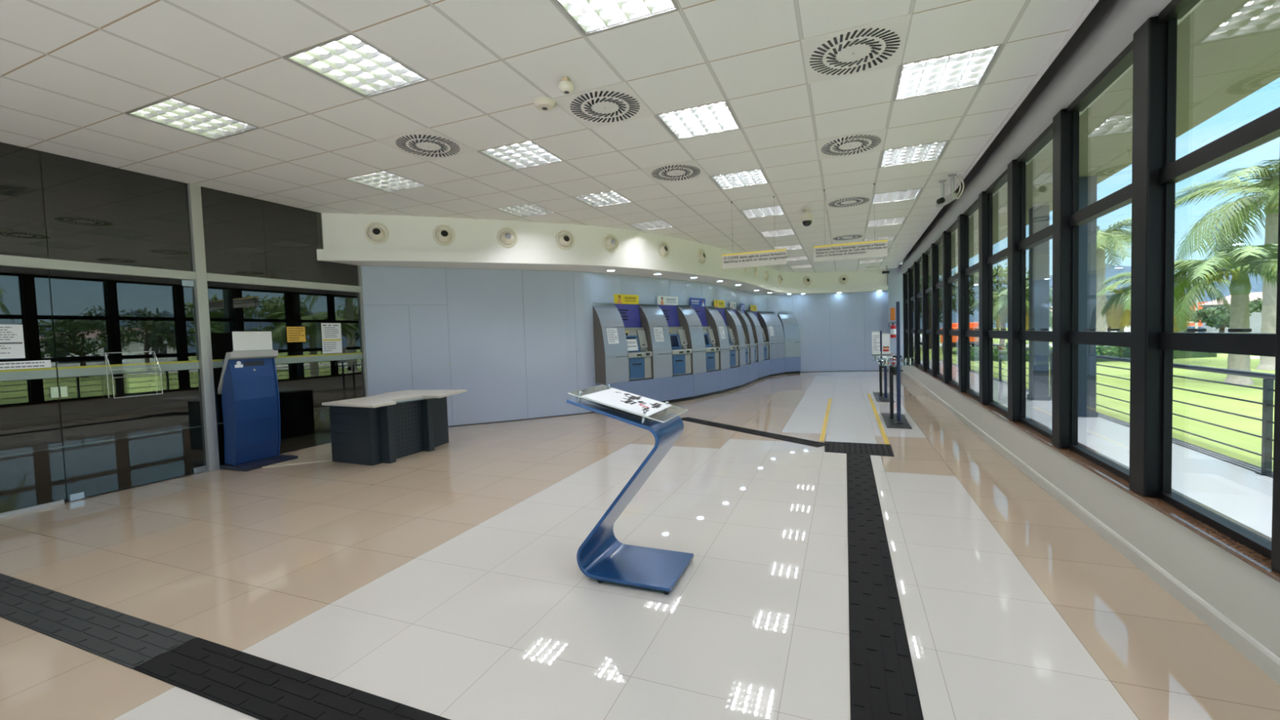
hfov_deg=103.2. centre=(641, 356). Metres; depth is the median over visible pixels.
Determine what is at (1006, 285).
leafy tree
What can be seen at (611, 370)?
cabinet
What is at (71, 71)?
ceiling
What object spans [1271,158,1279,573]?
window
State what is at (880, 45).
ceiling vent
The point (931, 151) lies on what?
ceiling light
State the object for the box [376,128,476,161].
ceiling vent
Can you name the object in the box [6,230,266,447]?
wall
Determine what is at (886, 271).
camera
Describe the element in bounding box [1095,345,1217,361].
clipped hedge
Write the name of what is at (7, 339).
print
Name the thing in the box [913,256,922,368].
window
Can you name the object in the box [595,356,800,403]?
plinth
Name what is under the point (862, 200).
ceiling vent
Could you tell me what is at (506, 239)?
air nozzle
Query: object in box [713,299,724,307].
board
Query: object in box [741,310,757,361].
machine
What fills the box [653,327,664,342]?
paper notice
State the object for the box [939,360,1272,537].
sidewalk
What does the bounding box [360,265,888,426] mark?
wall
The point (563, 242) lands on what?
air nozzle
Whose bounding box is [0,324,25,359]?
notice
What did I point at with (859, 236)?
ceiling vent
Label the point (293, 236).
window
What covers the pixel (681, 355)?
machine
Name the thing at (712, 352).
machine
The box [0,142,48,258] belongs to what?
window
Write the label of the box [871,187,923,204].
ceiling light
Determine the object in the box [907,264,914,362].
window
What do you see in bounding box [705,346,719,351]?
shelf
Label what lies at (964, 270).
window
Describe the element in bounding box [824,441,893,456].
tactile strip
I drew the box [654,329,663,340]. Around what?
print
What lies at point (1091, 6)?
trim
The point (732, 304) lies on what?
board
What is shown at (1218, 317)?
leafy tree
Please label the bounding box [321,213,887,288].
wall
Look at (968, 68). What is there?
ceiling light
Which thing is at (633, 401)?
print
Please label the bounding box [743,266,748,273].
air nozzle
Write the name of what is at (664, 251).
air nozzle
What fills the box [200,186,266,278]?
window
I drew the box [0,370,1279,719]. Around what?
floor
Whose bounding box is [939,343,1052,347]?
road
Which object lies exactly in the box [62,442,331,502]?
baseboard
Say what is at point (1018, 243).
window
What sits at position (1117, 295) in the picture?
palm tree
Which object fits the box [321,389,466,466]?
reception desk
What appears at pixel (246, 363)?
vent
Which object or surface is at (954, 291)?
leafy tree
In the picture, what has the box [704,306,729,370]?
cabinet
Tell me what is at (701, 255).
air nozzle
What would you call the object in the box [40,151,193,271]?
wall panel
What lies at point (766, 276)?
air nozzle
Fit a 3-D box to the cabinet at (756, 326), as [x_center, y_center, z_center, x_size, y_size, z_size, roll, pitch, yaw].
[3.329,-0.626,14.978,0.405,1.502,0.550,0,3,31]
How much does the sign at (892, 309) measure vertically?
0.400 m
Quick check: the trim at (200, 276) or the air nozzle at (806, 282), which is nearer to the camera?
the trim at (200, 276)
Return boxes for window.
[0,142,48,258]
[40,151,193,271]
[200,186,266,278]
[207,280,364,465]
[262,200,358,286]
[902,270,908,360]
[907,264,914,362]
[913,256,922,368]
[921,247,932,373]
[930,235,942,379]
[942,219,958,387]
[957,197,979,399]
[978,168,1007,414]
[1007,122,1053,439]
[1052,40,1133,481]
[1128,0,1279,559]
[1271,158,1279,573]
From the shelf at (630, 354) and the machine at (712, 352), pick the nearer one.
the shelf at (630, 354)
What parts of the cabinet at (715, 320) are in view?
panel, panel, panel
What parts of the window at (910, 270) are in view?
pane, pane, pane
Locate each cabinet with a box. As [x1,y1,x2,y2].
[592,302,628,384]
[638,303,672,378]
[676,304,706,374]
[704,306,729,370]
[724,307,745,366]
[735,308,755,364]
[744,310,764,361]
[757,311,777,359]
[766,311,785,358]
[777,312,800,357]
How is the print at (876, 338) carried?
on the stand at (875, 335)
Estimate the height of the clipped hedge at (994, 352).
0.822 m
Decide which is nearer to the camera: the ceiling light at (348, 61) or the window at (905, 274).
the ceiling light at (348, 61)
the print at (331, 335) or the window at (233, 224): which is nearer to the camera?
the window at (233, 224)
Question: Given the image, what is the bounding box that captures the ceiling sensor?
[558,76,573,93]
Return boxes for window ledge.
[902,360,1279,657]
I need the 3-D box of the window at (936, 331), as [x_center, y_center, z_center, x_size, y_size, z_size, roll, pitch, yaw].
[5.611,-0.898,9.497,0.128,2.624,1.342,-1,3,22]
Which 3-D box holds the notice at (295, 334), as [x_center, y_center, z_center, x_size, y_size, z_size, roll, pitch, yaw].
[-4.641,-0.303,6.816,0.002,0.205,0.245,-1,3,22]
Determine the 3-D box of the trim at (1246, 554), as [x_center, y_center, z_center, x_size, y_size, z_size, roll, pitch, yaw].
[4.311,0.604,6.207,0.235,0.020,21.453,-1,3,22]
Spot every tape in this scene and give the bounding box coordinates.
[819,398,831,441]
[867,393,889,444]
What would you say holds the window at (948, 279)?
in the window ledge
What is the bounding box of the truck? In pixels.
[940,322,978,353]
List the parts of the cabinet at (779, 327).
panel, panel, panel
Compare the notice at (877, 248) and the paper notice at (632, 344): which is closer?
the notice at (877, 248)
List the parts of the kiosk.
trim, plate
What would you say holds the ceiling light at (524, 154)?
attached to the ceiling at (71, 71)
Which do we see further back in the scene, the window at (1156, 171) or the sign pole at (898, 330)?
the sign pole at (898, 330)
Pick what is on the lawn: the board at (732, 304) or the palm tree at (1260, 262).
the palm tree at (1260, 262)
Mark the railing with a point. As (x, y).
(1268, 389)
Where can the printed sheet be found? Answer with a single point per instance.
(621, 399)
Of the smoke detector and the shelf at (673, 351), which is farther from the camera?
the shelf at (673, 351)
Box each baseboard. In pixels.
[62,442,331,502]
[448,370,866,426]
[901,368,1279,684]
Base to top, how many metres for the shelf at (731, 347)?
0.097 m
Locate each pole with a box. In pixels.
[894,301,903,424]
[1195,293,1198,332]
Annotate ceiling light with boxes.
[124,97,259,140]
[282,32,429,97]
[343,170,426,192]
[476,140,563,169]
[494,203,555,217]
[551,0,679,36]
[571,191,631,207]
[627,219,674,231]
[654,100,741,140]
[709,168,768,189]
[739,204,785,218]
[758,228,795,237]
[771,244,803,249]
[786,255,808,260]
[789,264,812,268]
[858,258,884,263]
[862,235,897,241]
[865,266,878,268]
[866,216,907,226]
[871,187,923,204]
[878,140,950,168]
[892,43,1004,101]
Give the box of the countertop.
[321,389,466,408]
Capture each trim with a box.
[0,182,368,517]
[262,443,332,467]
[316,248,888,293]
[895,0,1099,268]
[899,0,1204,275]
[901,358,1279,582]
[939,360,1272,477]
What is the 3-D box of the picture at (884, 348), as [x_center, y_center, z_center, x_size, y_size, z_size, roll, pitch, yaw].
[4.811,-0.151,9.969,0.115,0.120,0.002,-1,3,22]
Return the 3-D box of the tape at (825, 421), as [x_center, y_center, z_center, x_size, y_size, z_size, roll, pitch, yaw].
[3.064,0.954,8.366,0.054,0.001,4.250,-1,3,22]
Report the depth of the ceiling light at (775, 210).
8.02 m
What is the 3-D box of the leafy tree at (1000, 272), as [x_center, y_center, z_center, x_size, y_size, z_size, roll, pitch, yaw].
[23.781,-3.268,32.563,4.700,5.282,3.999,-1,3,22]
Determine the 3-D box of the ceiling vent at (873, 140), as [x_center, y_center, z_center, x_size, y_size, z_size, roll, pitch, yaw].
[2.140,-2.163,5.188,0.629,0.009,0.629,-1,3,22]
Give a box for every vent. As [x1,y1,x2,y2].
[243,360,264,366]
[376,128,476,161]
[551,81,653,128]
[640,160,708,183]
[801,13,911,84]
[816,128,886,159]
[825,194,872,209]
[831,233,864,241]
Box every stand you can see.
[566,384,693,594]
[871,331,880,355]
[881,333,890,355]
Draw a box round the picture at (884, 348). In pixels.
[882,346,888,351]
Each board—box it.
[613,293,639,304]
[657,295,678,305]
[689,297,705,306]
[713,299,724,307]
[729,301,736,309]
[740,303,744,310]
[750,304,756,311]
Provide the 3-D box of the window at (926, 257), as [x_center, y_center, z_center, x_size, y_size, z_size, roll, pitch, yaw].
[6.137,-0.969,10.772,0.128,2.624,1.420,-1,3,22]
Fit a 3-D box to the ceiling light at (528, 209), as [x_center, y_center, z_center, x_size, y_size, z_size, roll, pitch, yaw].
[-1.688,-2.187,7.396,0.625,0.105,0.625,-1,3,22]
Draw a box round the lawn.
[939,329,1275,471]
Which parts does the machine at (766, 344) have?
door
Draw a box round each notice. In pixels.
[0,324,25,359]
[0,360,51,369]
[286,326,306,342]
[320,323,342,353]
[606,328,618,343]
[626,338,638,351]
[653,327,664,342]
[719,326,725,338]
[721,195,787,269]
[768,326,773,335]
[813,182,888,262]
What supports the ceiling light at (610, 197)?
attached to the ceiling at (71, 71)
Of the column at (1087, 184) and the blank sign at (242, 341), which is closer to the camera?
the blank sign at (242, 341)
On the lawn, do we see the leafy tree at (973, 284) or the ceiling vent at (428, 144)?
the leafy tree at (973, 284)
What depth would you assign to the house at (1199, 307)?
53.53 m
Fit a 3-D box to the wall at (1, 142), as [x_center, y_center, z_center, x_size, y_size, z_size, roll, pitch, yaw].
[-7.755,-1.845,4.735,4.130,0.030,10.000,-1,3,22]
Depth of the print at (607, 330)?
9.37 m
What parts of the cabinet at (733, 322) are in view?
panel, panel, panel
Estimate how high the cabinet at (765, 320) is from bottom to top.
1.502 m
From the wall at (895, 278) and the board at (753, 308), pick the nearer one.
the board at (753, 308)
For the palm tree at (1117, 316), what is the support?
on the lawn
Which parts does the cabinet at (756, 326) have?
panel, panel, panel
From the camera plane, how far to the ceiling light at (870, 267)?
15.45 m
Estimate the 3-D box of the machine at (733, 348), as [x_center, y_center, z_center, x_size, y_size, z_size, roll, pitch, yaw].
[2.125,-0.492,12.570,0.391,1.475,0.607,0,3,33]
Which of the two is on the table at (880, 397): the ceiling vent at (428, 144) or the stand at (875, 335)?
the stand at (875, 335)
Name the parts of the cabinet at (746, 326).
panel, panel, panel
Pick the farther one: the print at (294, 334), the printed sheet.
the print at (294, 334)
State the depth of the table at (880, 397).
10.06 m
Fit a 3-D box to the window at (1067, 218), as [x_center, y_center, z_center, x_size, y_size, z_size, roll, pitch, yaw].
[3.136,-0.565,3.484,0.128,2.624,1.236,-1,3,22]
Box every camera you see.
[800,208,813,226]
[881,266,889,273]
[935,173,964,207]
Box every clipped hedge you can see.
[953,342,1052,362]
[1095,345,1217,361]
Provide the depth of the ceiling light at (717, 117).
4.54 m
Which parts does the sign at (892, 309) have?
panel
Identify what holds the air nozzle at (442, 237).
attached to the wall at (340, 231)
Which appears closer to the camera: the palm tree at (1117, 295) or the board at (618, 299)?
the board at (618, 299)
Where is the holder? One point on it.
(150, 351)
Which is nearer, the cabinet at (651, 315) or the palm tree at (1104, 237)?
the cabinet at (651, 315)
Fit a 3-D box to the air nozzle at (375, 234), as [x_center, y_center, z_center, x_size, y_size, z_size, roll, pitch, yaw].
[-3.846,-1.799,7.374,0.316,0.316,0.165,-3,3,-16]
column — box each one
[1026,204,1050,400]
[1078,175,1097,417]
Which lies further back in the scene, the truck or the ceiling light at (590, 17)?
the truck
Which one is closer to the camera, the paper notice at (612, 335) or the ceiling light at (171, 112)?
the ceiling light at (171, 112)
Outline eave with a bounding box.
[899,0,1279,275]
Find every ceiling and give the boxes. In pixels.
[0,0,1091,272]
[334,262,876,294]
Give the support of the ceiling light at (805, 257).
attached to the ceiling at (71, 71)
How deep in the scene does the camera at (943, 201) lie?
6.34 m
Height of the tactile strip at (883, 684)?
0.007 m
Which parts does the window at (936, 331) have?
pane, pane, pane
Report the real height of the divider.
0.475 m
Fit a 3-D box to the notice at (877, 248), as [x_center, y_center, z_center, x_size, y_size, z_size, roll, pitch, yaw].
[2.752,-1.773,6.712,0.910,0.949,0.023,-1,3,22]
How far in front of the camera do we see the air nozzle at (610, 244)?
8.70 m
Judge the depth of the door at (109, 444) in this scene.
5.20 m
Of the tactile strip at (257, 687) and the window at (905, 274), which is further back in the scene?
the window at (905, 274)
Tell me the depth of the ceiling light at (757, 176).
6.28 m
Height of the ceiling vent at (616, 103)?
0.009 m
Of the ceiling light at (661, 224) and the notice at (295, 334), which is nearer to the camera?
the notice at (295, 334)
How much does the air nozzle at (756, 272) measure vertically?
0.316 m
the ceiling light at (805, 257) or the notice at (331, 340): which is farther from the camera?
the ceiling light at (805, 257)
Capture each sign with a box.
[231,331,273,351]
[890,307,895,320]
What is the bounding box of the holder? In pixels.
[105,351,162,398]
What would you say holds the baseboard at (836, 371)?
attached to the wall at (518, 342)
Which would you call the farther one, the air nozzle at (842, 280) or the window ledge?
the air nozzle at (842, 280)
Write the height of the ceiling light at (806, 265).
0.105 m
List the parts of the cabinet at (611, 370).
panel, panel, panel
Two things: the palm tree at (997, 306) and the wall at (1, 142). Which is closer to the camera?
the wall at (1, 142)
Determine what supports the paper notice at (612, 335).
attached to the cabinet at (611, 370)
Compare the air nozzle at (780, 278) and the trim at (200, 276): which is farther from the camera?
the air nozzle at (780, 278)
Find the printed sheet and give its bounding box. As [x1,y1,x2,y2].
[581,387,672,416]
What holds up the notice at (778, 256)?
hanging from the ceiling at (71, 71)
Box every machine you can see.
[614,303,652,380]
[657,304,692,375]
[690,306,719,371]
[714,306,739,367]
[730,308,750,364]
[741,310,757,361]
[751,311,768,359]
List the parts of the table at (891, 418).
glass, plate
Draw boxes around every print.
[0,331,16,353]
[0,361,44,368]
[288,328,304,340]
[323,327,338,351]
[607,329,617,341]
[615,391,662,411]
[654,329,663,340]
[873,335,879,350]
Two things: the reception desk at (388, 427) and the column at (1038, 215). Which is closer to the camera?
the reception desk at (388, 427)
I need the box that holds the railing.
[956,340,1275,475]
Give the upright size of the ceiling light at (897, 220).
0.105 m
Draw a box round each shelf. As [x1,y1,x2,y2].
[627,351,652,357]
[671,349,692,354]
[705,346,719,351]
[729,345,739,349]
[870,358,901,360]
[877,361,919,365]
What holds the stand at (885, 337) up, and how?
on the table at (880, 397)
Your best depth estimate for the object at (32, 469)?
4.58 m
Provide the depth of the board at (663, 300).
10.82 m
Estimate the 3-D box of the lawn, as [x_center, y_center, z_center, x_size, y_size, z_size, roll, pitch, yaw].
[83.587,-2.026,22.998,162.000,0.210,195.000,-1,3,22]
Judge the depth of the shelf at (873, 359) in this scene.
10.10 m
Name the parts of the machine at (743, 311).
door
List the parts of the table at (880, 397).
glass, plate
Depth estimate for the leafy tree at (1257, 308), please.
32.96 m
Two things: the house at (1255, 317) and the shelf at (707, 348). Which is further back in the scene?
the house at (1255, 317)
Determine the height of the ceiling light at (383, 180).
0.105 m
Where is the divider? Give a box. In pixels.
[880,330,882,355]
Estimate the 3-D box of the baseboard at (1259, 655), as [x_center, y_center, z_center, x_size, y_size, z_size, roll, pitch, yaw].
[4.220,0.962,6.263,0.017,0.090,21.451,-1,3,22]
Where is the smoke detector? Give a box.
[533,97,555,111]
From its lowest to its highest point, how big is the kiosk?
1.365 m
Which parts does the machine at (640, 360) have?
door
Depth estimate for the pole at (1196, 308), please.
40.31 m
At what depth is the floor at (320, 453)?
6.45 m
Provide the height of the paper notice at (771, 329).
0.286 m
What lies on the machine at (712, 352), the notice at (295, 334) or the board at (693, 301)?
the board at (693, 301)
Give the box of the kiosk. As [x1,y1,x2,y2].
[217,350,297,471]
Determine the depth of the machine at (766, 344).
15.49 m
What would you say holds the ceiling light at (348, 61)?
attached to the ceiling at (71, 71)
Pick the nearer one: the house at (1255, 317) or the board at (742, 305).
the board at (742, 305)
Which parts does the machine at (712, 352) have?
door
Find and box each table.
[870,353,901,402]
[877,355,919,429]
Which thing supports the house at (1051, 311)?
on the lawn
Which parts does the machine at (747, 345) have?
door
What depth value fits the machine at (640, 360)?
9.94 m
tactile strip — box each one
[0,573,197,669]
[133,637,450,719]
[680,417,828,447]
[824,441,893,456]
[846,453,924,719]
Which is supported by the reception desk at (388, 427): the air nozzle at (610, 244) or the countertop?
the countertop
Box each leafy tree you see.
[938,270,999,317]
[938,275,978,323]
[972,262,1052,344]
[992,284,1007,324]
[1190,305,1251,333]
[1248,297,1262,313]
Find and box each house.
[1048,306,1127,331]
[1173,302,1206,326]
[1198,292,1262,333]
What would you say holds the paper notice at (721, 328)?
attached to the cabinet at (715, 320)
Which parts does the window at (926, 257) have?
pane, pane, pane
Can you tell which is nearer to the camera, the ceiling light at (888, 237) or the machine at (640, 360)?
the machine at (640, 360)
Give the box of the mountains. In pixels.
[938,250,1263,328]
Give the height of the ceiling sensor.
0.103 m
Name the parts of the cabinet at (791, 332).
panel, panel, panel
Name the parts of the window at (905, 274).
pane, pane, pane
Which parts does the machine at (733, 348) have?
door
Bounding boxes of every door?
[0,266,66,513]
[48,269,207,501]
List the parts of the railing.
post, post, post, post, post, rail, rail, rail, rail, rail, rail, post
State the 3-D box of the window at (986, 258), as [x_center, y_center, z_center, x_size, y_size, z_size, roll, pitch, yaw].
[4.087,-0.693,5.794,0.128,2.624,1.258,-1,3,22]
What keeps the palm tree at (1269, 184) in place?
on the lawn
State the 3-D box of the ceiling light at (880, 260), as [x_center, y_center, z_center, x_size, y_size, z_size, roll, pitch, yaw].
[6.436,-2.735,14.221,0.625,0.105,0.625,-1,3,22]
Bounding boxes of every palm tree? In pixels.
[969,288,1052,339]
[1096,218,1177,346]
[1096,271,1231,332]
[1105,284,1130,331]
[1126,244,1277,385]
[1174,158,1279,370]
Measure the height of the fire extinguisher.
0.511 m
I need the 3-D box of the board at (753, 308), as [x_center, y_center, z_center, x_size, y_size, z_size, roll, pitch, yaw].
[3.441,-1.491,15.517,0.016,0.185,0.583,0,3,31]
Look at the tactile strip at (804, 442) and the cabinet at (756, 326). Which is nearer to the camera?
the tactile strip at (804, 442)
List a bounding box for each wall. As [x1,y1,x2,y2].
[0,142,319,248]
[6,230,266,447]
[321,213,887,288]
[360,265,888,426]
[887,264,903,370]
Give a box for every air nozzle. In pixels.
[364,222,388,244]
[432,224,455,245]
[497,227,517,247]
[555,230,574,249]
[603,234,618,252]
[657,241,669,257]
[697,248,706,263]
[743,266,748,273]
[753,266,758,277]
[764,271,768,281]
[777,275,782,284]
[802,275,811,285]
[838,275,848,284]
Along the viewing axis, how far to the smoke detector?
3.98 m
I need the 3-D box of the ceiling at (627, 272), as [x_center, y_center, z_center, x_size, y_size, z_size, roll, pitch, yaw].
[1.360,-1.774,12.205,15.601,0.026,2.768,-4,3,-42]
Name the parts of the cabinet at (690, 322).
panel, panel, panel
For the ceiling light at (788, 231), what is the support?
attached to the ceiling at (71, 71)
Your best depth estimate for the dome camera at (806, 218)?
7.81 m
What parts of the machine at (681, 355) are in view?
door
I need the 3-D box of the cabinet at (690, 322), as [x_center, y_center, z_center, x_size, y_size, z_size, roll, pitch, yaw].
[1.091,-0.392,11.140,0.405,1.502,0.550,0,3,38]
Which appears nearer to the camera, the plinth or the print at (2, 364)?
the print at (2, 364)
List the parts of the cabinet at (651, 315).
panel, panel, panel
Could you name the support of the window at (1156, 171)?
in the window ledge
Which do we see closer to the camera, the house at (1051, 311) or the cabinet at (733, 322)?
the cabinet at (733, 322)
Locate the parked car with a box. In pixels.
[1174,323,1204,332]
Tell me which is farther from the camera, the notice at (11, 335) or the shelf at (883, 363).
the shelf at (883, 363)
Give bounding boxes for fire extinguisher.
[888,321,896,337]
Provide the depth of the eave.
4.69 m
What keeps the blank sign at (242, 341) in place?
on the kiosk
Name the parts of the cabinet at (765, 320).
panel, panel, panel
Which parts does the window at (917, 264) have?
pane, pane, pane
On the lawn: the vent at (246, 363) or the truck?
the truck
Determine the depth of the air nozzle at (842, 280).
16.52 m
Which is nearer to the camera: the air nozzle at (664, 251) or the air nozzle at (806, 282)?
the air nozzle at (664, 251)

